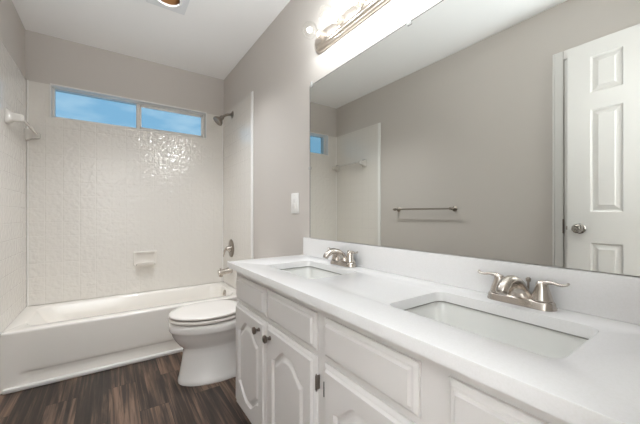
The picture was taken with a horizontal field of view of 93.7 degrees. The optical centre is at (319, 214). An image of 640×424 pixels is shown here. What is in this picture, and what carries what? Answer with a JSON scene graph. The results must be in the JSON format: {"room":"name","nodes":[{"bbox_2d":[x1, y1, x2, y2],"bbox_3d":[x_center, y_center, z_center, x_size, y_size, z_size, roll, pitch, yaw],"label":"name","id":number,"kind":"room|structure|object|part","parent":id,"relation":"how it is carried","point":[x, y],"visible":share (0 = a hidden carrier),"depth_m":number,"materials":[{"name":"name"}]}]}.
{"room":"bathroom","nodes":[
{"label":"bathroom","id":0,"kind":"room"},
{"bbox_2d":[0,0,24,76],"bbox_3d":[-1.422,-0.176,0.993,0.110,2.494,3.460,0,0,-35],"label":"wall","id":1,"kind":"structure","parent":0,"point":[12,30],"depth_m":2.02,"materials":[{"name":"grey paint"}]},
{"bbox_2d":[0,39,26,334],"bbox_3d":[-2.034,0.018,1.979,0.009,2.101,0.804,0,0,-35],"label":"surround panel","id":2,"kind":"object","parent":1,"relation":"attached to","point":[13,84],"visible":1,"depth_m":1.98,"materials":[{"name":"white tile"}]},
{"bbox_2d":[2,347,182,394],"bbox_3d":[-1.270,1.057,2.207,1.496,0.026,0.028,0,0,-35],"label":"trim","id":3,"kind":"structure","parent":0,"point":[136,360],"depth_m":2.00,"materials":[{"name":"white paint"}]},
{"bbox_2d":[25,30,223,306],"bbox_3d":[-1.692,-0.176,2.814,1.524,2.494,0.160,0,0,-35],"label":"wall","id":4,"kind":"structure","parent":0,"point":[48,59],"depth_m":2.65,"materials":[{"name":"grey paint"}]},
{"bbox_2d":[27,80,27,305],"bbox_3d":[-2.252,-0.161,2.310,0.010,1.742,0.010,0,0,-35],"label":"trim","id":5,"kind":"structure","parent":4,"relation":"attached to","point":[27,80],"depth_m":2.31,"materials":[{"name":"white plastic"}]},
{"bbox_2d":[28,81,221,305],"bbox_3d":[-1.644,-0.161,2.745,1.523,1.742,0.008,0,0,-35],"label":"surround panel","id":6,"kind":"object","parent":4,"relation":"attached to","point":[99,195],"visible":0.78,"depth_m":2.63,"materials":[{"name":"white tile"}]},
{"bbox_2d":[4,108,40,140],"bbox_3d":[-2.058,-0.607,2.095,0.083,0.090,0.587,0,0,-35],"label":"towel bar","id":7,"kind":"object","parent":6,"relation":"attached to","point":[10,117],"visible":1,"depth_m":1.89,"materials":[{"name":"white plastic"}]},
{"bbox_2d":[133,250,156,265],"bbox_3d":[-1.591,0.404,2.738,0.192,0.130,0.062,0,0,-35],"label":"soap dish","id":8,"kind":"object","parent":6,"relation":"attached to","point":[140,258],"visible":1,"depth_m":2.75,"materials":[{"name":"white ceramic"}]},
{"bbox_2d":[136,261,154,265],"bbox_3d":[-1.589,0.449,2.736,0.156,0.031,0.056,0,0,-35],"label":"tray","id":9,"kind":"object","parent":8,"relation":"on","point":[138,263],"depth_m":2.72,"materials":[{"name":"white ceramic"}]},
{"bbox_2d":[49,83,206,138],"bbox_3d":[-1.688,-0.907,2.776,1.208,0.273,0.117,0,0,-35],"label":"window","id":10,"kind":"structure","parent":4,"relation":"in","point":[138,105],"depth_m":2.76,"materials":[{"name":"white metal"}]},
{"bbox_3d":[-1.454,-0.907,2.956,0.571,0.226,0.022,0,0,-35],"label":"sliding sash","id":11,"kind":"part","parent":10,"relation":"part of","materials":[{"name":"glass"}]},
{"bbox_2d":[0,352,251,423],"bbox_3d":[-0.206,1.111,-0.171,2.710,0.080,6.760,0,0,-35],"label":"floor","id":12,"kind":"structure","parent":0,"point":[148,391],"depth_m":1.72,"materials":[{"name":"brown wood"}]},
{"bbox_2d":[0,282,236,393],"bbox_3d":[-1.461,0.892,2.481,1.520,0.357,0.648,0,0,-35],"label":"bathtub","id":13,"kind":"object","parent":12,"relation":"on","point":[45,341],"visible":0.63,"depth_m":2.10,"materials":[{"name":"white ceramic"}]},
{"bbox_2d":[0,282,236,335],"bbox_3d":[-1.461,0.856,2.481,1.520,0.285,0.648,0,0,-35],"label":"basin","id":14,"kind":"object","parent":13,"relation":"in","point":[146,313],"depth_m":2.29,"materials":[{"name":"white ceramic"}]},
{"bbox_2d":[168,271,236,385],"bbox_3d":[-0.666,0.715,2.060,0.675,0.710,0.409,0,0,-35],"label":"toilet","id":15,"kind":"object","parent":12,"relation":"on","point":[206,330],"visible":0.67,"depth_m":1.90,"materials":[{"name":"white ceramic"}]},
{"bbox_3d":[-0.755,0.665,2.007,0.467,0.018,0.378,0,0,-35],"label":"seat","id":16,"kind":"part","parent":15,"relation":"part of","materials":[{"name":"white plastic"}]},
{"bbox_3d":[-0.759,0.637,2.004,0.455,0.020,0.374,0,0,-35],"label":"lid","id":17,"kind":"part","parent":15,"relation":"part of","materials":[{"name":"white plastic"}]},
{"bbox_3d":[-0.726,0.877,2.027,0.534,0.386,0.372,0,0,-35],"label":"bowl","id":18,"kind":"part","parent":15,"relation":"part of","materials":[{"name":"white ceramic"}]},
{"bbox_2d":[236,272,569,423],"bbox_3d":[0.161,0.673,1.048,0.492,0.794,1.520,0,0,-35],"label":"vanity cabinet","id":19,"kind":"object","parent":12,"relation":"on","point":[298,362],"visible":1,"depth_m":0.85,"materials":[{"name":"white paint"}]},
{"bbox_3d":[-0.325,0.369,1.385,0.019,0.118,0.352,0,0,-35],"label":"drawer","id":20,"kind":"part","parent":19,"relation":"part of","materials":[{"name":"white paint"}]},
{"bbox_3d":[-0.325,0.695,1.386,0.019,0.496,0.358,0,0,-35],"label":"door","id":21,"kind":"part","parent":19,"relation":"part of","materials":[{"name":"white paint"}]},
{"bbox_3d":[-0.270,0.489,1.264,0.030,0.031,0.031,0,0,-35],"label":"knob","id":22,"kind":"part","parent":19,"relation":"part of","materials":[{"name":"grey metal"}]},
{"bbox_3d":[-0.209,0.489,1.176,0.030,0.031,0.031,0,0,-35],"label":"knob","id":23,"kind":"part","parent":19,"relation":"part of","materials":[{"name":"grey metal"}]},
{"bbox_3d":[-0.114,0.695,1.082,0.019,0.496,0.354,0,0,-35],"label":"door","id":24,"kind":"part","parent":19,"relation":"part of","materials":[{"name":"white paint"}]},
{"bbox_3d":[-0.113,0.369,1.081,0.019,0.118,0.352,0,0,-35],"label":"drawer","id":25,"kind":"part","parent":19,"relation":"part of","materials":[{"name":"white paint"}]},
{"bbox_3d":[0.108,0.695,0.763,0.019,0.496,0.336,0,0,-35],"label":"door","id":26,"kind":"part","parent":19,"relation":"part of","materials":[{"name":"white paint"}]},
{"bbox_3d":[0.108,0.369,0.763,0.019,0.118,0.339,0,0,-35],"label":"drawer","id":27,"kind":"part","parent":19,"relation":"part of","materials":[{"name":"white paint"}]},
{"bbox_2d":[227,237,639,423],"bbox_3d":[0.157,0.208,1.063,0.483,0.132,1.548,0,0,-35],"label":"countertop","id":28,"kind":"structure","parent":19,"relation":"on","point":[598,382],"depth_m":0.71,"materials":[{"name":"white stone"}]},
{"bbox_2d":[280,266,341,278],"bbox_3d":[-0.047,0.348,1.364,0.302,0.146,0.441,0,0,-35],"label":"sink","id":29,"kind":"object","parent":28,"relation":"in","point":[310,272],"visible":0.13,"depth_m":1.55,"materials":[{"name":"white ceramic"}]},
{"bbox_2d":[323,247,357,267],"bbox_3d":[0.106,0.204,1.446,0.165,0.083,0.164,0,0,11],"label":"faucet","id":30,"kind":"object","parent":28,"relation":"on","point":[339,257],"visible":1,"depth_m":1.40,"materials":[{"name":"silver metal"}]},
{"bbox_3d":[0.075,0.198,1.424,0.141,0.073,0.074,0,0,-35],"label":"spout","id":31,"kind":"part","parent":30,"relation":"part of","materials":[{"name":"silver metal"}]},
{"bbox_3d":[0.081,0.199,1.492,0.049,0.051,0.049,0,0,-35],"label":"handle","id":32,"kind":"part","parent":30,"relation":"part of","materials":[{"name":"silver metal"}]},
{"bbox_3d":[0.111,0.234,1.449,0.054,0.022,0.168,0,0,-35],"label":"plate","id":33,"kind":"part","parent":30,"relation":"part of","materials":[{"name":"silver metal"}]},
{"bbox_3d":[0.141,0.199,1.407,0.049,0.051,0.049,0,0,-35],"label":"handle","id":34,"kind":"part","parent":30,"relation":"part of","materials":[{"name":"silver metal"}]},
{"bbox_2d":[405,301,588,357],"bbox_3d":[0.393,0.348,0.732,0.302,0.146,0.441,0,0,-35],"label":"sink","id":35,"kind":"object","parent":28,"relation":"in","point":[540,340],"visible":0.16,"depth_m":0.81,"materials":[{"name":"white ceramic"}]},
{"bbox_2d":[478,270,569,311],"bbox_3d":[0.545,0.204,0.823,0.165,0.083,0.164,0,0,11],"label":"faucet","id":36,"kind":"object","parent":28,"relation":"on","point":[511,289],"visible":1,"depth_m":0.78,"materials":[{"name":"silver metal"}]},
{"bbox_3d":[0.502,0.180,0.888,0.020,0.022,0.068,0,0,-44],"label":"lever","id":37,"kind":"part","parent":36,"relation":"part of","materials":[{"name":"silver metal"}]},
{"bbox_3d":[0.520,0.199,0.869,0.049,0.051,0.049,0,0,-35],"label":"handle","id":38,"kind":"part","parent":36,"relation":"part of","materials":[{"name":"silver metal"}]},
{"bbox_3d":[0.514,0.198,0.801,0.141,0.073,0.074,0,0,-35],"label":"spout","id":39,"kind":"part","parent":36,"relation":"part of","materials":[{"name":"silver metal"}]},
{"bbox_3d":[0.550,0.234,0.827,0.054,0.022,0.168,0,0,-35],"label":"plate","id":40,"kind":"part","parent":36,"relation":"part of","materials":[{"name":"silver metal"}]},
{"bbox_3d":[0.576,0.200,0.830,0.013,0.052,0.013,0,0,-35],"label":"lift rod","id":41,"kind":"part","parent":36,"relation":"part of","materials":[{"name":"silver metal"}]},
{"bbox_3d":[0.580,0.199,0.784,0.049,0.051,0.049,0,0,-35],"label":"handle","id":42,"kind":"part","parent":36,"relation":"part of","materials":[{"name":"silver metal"}]},
{"bbox_3d":[0.591,0.180,0.760,0.020,0.022,0.068,0,0,-26],"label":"lever","id":43,"kind":"part","parent":36,"relation":"part of","materials":[{"name":"silver metal"}]},
{"bbox_3d":[0.325,0.369,0.450,0.019,0.118,0.294,0,0,-35],"label":"drawer","id":44,"kind":"part","parent":19,"relation":"part of","materials":[{"name":"white paint"}]},
{"bbox_2d":[12,0,289,79],"bbox_3d":[-0.206,-1.453,-0.171,2.710,0.060,6.760,0,0,-35],"label":"ceiling","id":45,"kind":"structure","parent":0,"point":[211,38],"depth_m":2.28,"materials":[{"name":"white paint"}]},
{"bbox_2d":[146,0,189,14],"bbox_3d":[-0.990,-1.483,1.961,0.236,0.164,0.242,0,0,-35],"label":"ceiling light","id":46,"kind":"object","parent":45,"relation":"attached to","point":[178,6],"visible":1,"depth_m":2.03,"materials":[{"name":"white plastic"}]},
{"bbox_2d":[224,0,639,276],"bbox_3d":[-0.080,-0.176,1.926,0.110,2.494,3.460,0,0,-35],"label":"wall","id":47,"kind":"structure","parent":0,"point":[279,68],"depth_m":2.01,"materials":[{"name":"grey paint"}]},
{"bbox_2d":[222,124,222,281],"bbox_3d":[-1.025,-0.161,3.163,0.010,1.742,0.010,0,0,-35],"label":"trim","id":48,"kind":"structure","parent":47,"relation":"attached to","point":[222,124],"depth_m":3.16,"materials":[{"name":"white plastic"}]},
{"bbox_2d":[223,91,252,288],"bbox_3d":[-0.790,0.018,2.843,0.009,2.101,0.804,0,0,-35],"label":"surround panel","id":49,"kind":"object","parent":47,"relation":"attached to","point":[237,130],"visible":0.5,"depth_m":2.81,"materials":[{"name":"white tile"}]},
{"bbox_2d":[213,111,233,125],"bbox_3d":[-0.929,-0.925,2.876,0.180,0.162,0.100,0,0,-35],"label":"showerhead","id":50,"kind":"object","parent":49,"relation":"attached to","point":[218,120],"visible":1,"depth_m":2.85,"materials":[{"name":"silver metal"}]},
{"bbox_2d":[218,268,232,276],"bbox_3d":[-0.920,0.559,2.907,0.133,0.084,0.064,0,0,-35],"label":"tub spout","id":51,"kind":"object","parent":49,"relation":"attached to","point":[221,272],"visible":0.95,"depth_m":2.88,"materials":[{"name":"silver metal"}]},
{"bbox_2d":[223,239,233,256],"bbox_3d":[-0.903,0.336,2.934,0.073,0.176,0.162,0,0,-35],"label":"shower valve","id":52,"kind":"object","parent":49,"relation":"attached to","point":[230,248],"visible":1,"depth_m":2.92,"materials":[{"name":"silver metal"}]},
{"bbox_2d":[291,193,298,212],"bbox_3d":[-0.165,-0.070,1.942,0.010,0.132,0.093,0,0,-35],"label":"switch plate","id":53,"kind":"object","parent":47,"relation":"attached to","point":[294,196],"visible":1,"depth_m":1.93,"materials":[{"name":"white plastic"}]},
{"bbox_2d":[307,0,389,53],"bbox_3d":[0.283,-0.969,1.166,0.161,0.112,1.298,0,0,-35],"label":"vanity light bar","id":54,"kind":"object","parent":47,"relation":"attached to","point":[360,10],"visible":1,"depth_m":1.48,"materials":[{"name":"silver metal"}]},
{"bbox_2d":[315,29,325,40],"bbox_3d":[0.002,-0.969,1.620,0.040,0.050,0.050,0,0,-35],"label":"socket","id":55,"kind":"object","parent":54,"relation":"attached to","point":[320,34],"depth_m":1.61,"materials":[{"name":"metal"}]},
{"bbox_2d":[332,13,343,26],"bbox_3d":[0.089,-0.969,1.495,0.040,0.050,0.050,0,0,-35],"label":"socket","id":56,"kind":"object","parent":54,"relation":"attached to","point":[338,20],"depth_m":1.49,"materials":[{"name":"metal"}]},
{"bbox_2d":[352,0,364,9],"bbox_3d":[0.176,-0.969,1.370,0.040,0.050,0.050,0,0,-35],"label":"socket","id":57,"kind":"object","parent":54,"relation":"attached to","point":[359,4],"depth_m":1.37,"materials":[{"name":"metal"}]},
{"bbox_2d":[303,237,639,324],"bbox_3d":[0.347,0.194,1.195,0.020,0.103,1.547,0,0,-35],"label":"backsplash","id":58,"kind":"structure","parent":47,"relation":"attached to","point":[605,295],"depth_m":0.90,"materials":[{"name":"white stone"}]},
{"bbox_2d":[309,0,639,275],"bbox_3d":[0.356,-0.321,1.191,0.012,0.921,1.477,0,0,-35],"label":"mirror","id":59,"kind":"object","parent":47,"relation":"attached to","point":[507,130],"visible":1,"depth_m":0.93,"materials":[{"name":"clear mirror"}]}
]}

